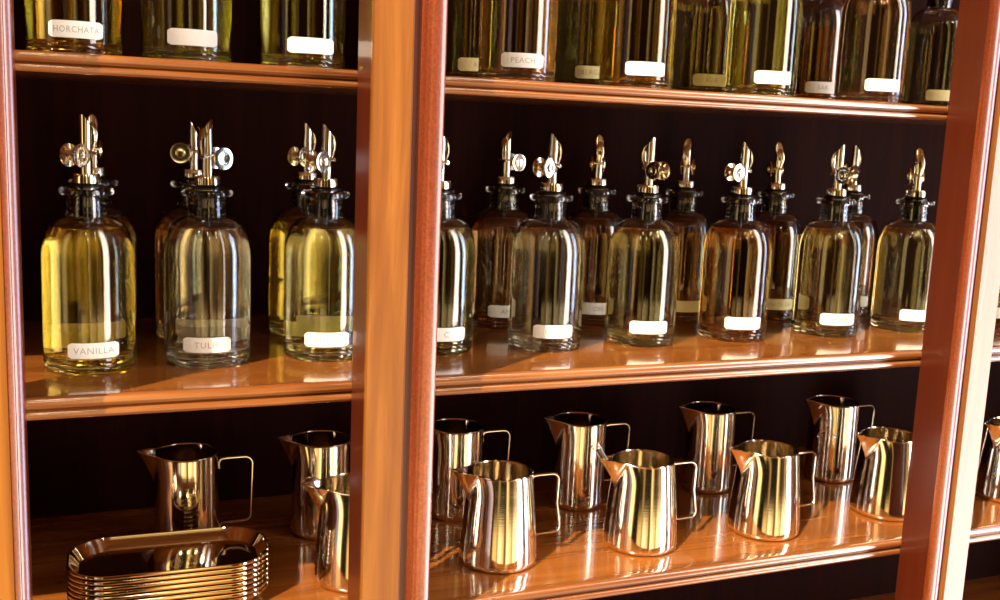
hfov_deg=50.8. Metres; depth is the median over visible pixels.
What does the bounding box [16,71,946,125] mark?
shelf
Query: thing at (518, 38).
syrup bottle
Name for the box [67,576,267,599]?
serving tray
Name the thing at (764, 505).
milk pitcher
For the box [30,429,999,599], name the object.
shelf
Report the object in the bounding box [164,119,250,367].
syrup bottle
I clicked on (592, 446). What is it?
stick
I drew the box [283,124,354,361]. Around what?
syrup bottle
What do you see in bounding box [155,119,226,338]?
syrup bottle
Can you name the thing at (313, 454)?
milk pitcher
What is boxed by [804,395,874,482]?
milk pitcher
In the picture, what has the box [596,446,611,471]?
stick
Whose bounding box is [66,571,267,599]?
serving tray
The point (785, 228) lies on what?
syrup bottle
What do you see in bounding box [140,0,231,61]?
syrup bottle
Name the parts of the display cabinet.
moulding, post, post, moulding, post, moulding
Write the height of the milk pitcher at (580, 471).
0.123 m
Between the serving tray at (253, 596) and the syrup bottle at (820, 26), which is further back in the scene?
the syrup bottle at (820, 26)
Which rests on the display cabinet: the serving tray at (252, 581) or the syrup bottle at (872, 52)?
the syrup bottle at (872, 52)
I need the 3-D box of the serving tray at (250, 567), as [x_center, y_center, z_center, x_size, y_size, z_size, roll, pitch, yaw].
[-0.344,0.272,1.095,0.199,0.014,0.106,-1,10,-20]
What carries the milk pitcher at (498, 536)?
on the display cabinet
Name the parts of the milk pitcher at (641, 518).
handle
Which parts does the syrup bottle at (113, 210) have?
pour spout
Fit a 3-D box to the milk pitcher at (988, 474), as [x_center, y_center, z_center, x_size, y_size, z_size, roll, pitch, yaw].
[0.750,0.229,1.528,0.100,0.114,0.105,7,10,25]
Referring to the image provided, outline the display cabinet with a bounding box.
[0,0,999,599]
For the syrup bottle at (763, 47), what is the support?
on the display cabinet
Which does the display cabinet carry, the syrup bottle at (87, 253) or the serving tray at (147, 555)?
the syrup bottle at (87, 253)
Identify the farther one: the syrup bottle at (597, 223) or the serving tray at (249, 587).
the syrup bottle at (597, 223)
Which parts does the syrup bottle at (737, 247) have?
pour spout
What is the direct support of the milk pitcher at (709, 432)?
on the display cabinet
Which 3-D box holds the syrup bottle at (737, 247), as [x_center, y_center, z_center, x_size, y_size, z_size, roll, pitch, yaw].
[0.301,-0.076,1.330,0.086,0.248,0.086,9,11,35]
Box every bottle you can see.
[24,0,122,55]
[40,114,135,374]
[57,114,136,335]
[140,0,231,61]
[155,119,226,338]
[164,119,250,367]
[260,0,345,68]
[269,123,317,335]
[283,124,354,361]
[437,137,475,354]
[446,0,480,76]
[471,131,531,329]
[478,0,558,81]
[508,133,585,351]
[554,0,602,84]
[567,135,622,326]
[599,0,677,88]
[604,137,679,346]
[662,138,710,323]
[672,0,730,92]
[697,141,772,341]
[724,0,802,96]
[755,142,802,320]
[791,145,865,336]
[795,0,843,98]
[833,0,911,102]
[843,145,878,316]
[870,148,935,332]
[902,0,958,105]
[995,288,999,328]
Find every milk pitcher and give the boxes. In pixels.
[137,442,253,532]
[278,430,350,539]
[301,472,349,592]
[431,418,510,521]
[451,460,560,573]
[545,412,629,510]
[600,449,696,555]
[679,401,754,493]
[727,440,816,540]
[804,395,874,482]
[849,427,912,520]
[975,417,999,502]
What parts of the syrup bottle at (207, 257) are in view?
pour spout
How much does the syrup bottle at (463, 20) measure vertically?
0.248 m
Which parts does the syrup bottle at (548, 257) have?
pour spout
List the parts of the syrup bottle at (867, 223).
pour spout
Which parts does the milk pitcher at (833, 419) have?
handle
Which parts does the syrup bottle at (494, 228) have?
pour spout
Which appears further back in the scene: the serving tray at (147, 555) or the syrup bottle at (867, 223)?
the syrup bottle at (867, 223)
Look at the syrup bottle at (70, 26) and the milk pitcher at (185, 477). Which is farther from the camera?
the milk pitcher at (185, 477)
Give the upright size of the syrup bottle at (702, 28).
0.248 m
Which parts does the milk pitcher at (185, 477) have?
handle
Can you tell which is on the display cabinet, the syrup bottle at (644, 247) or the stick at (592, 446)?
the syrup bottle at (644, 247)
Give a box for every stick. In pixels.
[591,445,609,474]
[596,443,608,459]
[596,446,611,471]
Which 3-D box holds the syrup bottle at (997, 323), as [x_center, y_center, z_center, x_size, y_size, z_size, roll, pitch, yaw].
[0.701,-0.087,1.500,0.086,0.248,0.086,9,11,35]
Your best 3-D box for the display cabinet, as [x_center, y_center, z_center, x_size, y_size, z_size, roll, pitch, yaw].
[0.318,-0.010,1.391,2.290,1.220,0.436,-1,10,-22]
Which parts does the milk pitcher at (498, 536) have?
handle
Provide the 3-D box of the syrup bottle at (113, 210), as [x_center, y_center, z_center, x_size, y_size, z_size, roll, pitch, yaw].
[-0.446,-0.079,1.156,0.086,0.248,0.086,7,10,24]
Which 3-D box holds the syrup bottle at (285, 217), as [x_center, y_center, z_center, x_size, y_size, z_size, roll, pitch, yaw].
[-0.229,-0.084,1.245,0.086,0.248,0.086,7,11,28]
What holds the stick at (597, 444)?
in the milk pitcher at (641, 518)
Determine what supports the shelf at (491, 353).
attached to the display cabinet
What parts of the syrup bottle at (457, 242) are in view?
pour spout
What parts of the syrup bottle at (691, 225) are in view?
pour spout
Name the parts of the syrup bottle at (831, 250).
pour spout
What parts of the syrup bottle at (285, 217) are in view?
pour spout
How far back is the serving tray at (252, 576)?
1.05 m
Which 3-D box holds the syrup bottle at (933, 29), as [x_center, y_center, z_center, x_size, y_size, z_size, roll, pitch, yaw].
[0.644,-0.401,1.549,0.086,0.248,0.086,10,12,39]
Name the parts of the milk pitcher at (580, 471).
handle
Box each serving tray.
[66,526,268,581]
[66,552,267,586]
[66,557,267,591]
[66,567,267,599]
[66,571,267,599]
[67,562,268,597]
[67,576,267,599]
[227,581,267,599]
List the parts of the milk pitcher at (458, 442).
handle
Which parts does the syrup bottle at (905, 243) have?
pour spout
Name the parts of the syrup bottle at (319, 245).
pour spout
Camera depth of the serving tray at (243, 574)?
1.05 m
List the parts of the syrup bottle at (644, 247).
pour spout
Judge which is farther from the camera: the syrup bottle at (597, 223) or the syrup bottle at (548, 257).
the syrup bottle at (597, 223)
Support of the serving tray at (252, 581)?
on the serving tray at (249, 587)
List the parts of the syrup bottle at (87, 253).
pour spout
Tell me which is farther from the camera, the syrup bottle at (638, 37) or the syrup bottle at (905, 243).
the syrup bottle at (905, 243)
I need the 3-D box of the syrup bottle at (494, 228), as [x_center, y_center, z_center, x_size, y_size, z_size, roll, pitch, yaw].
[0.005,-0.091,1.344,0.086,0.248,0.086,9,11,35]
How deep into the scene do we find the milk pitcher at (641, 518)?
1.26 m
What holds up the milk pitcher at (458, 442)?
on the display cabinet
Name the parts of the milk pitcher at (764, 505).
handle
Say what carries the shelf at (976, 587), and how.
attached to the display cabinet
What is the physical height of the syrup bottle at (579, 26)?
0.248 m
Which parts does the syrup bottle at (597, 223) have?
pour spout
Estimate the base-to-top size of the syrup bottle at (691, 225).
0.248 m
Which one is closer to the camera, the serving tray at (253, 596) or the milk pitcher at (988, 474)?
the serving tray at (253, 596)
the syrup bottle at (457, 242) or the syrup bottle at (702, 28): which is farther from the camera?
the syrup bottle at (702, 28)
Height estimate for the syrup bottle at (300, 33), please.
0.248 m
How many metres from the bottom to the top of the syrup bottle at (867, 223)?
0.248 m
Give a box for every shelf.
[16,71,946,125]
[24,314,999,394]
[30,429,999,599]
[851,575,999,599]
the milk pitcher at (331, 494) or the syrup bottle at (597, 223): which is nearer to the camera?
the milk pitcher at (331, 494)
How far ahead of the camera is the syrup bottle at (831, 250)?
1.36 m
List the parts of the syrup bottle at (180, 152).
pour spout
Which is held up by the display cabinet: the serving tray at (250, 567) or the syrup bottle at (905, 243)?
the syrup bottle at (905, 243)
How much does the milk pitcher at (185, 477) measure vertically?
0.123 m
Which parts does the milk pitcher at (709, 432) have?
handle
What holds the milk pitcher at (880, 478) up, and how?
on the display cabinet
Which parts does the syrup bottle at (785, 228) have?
pour spout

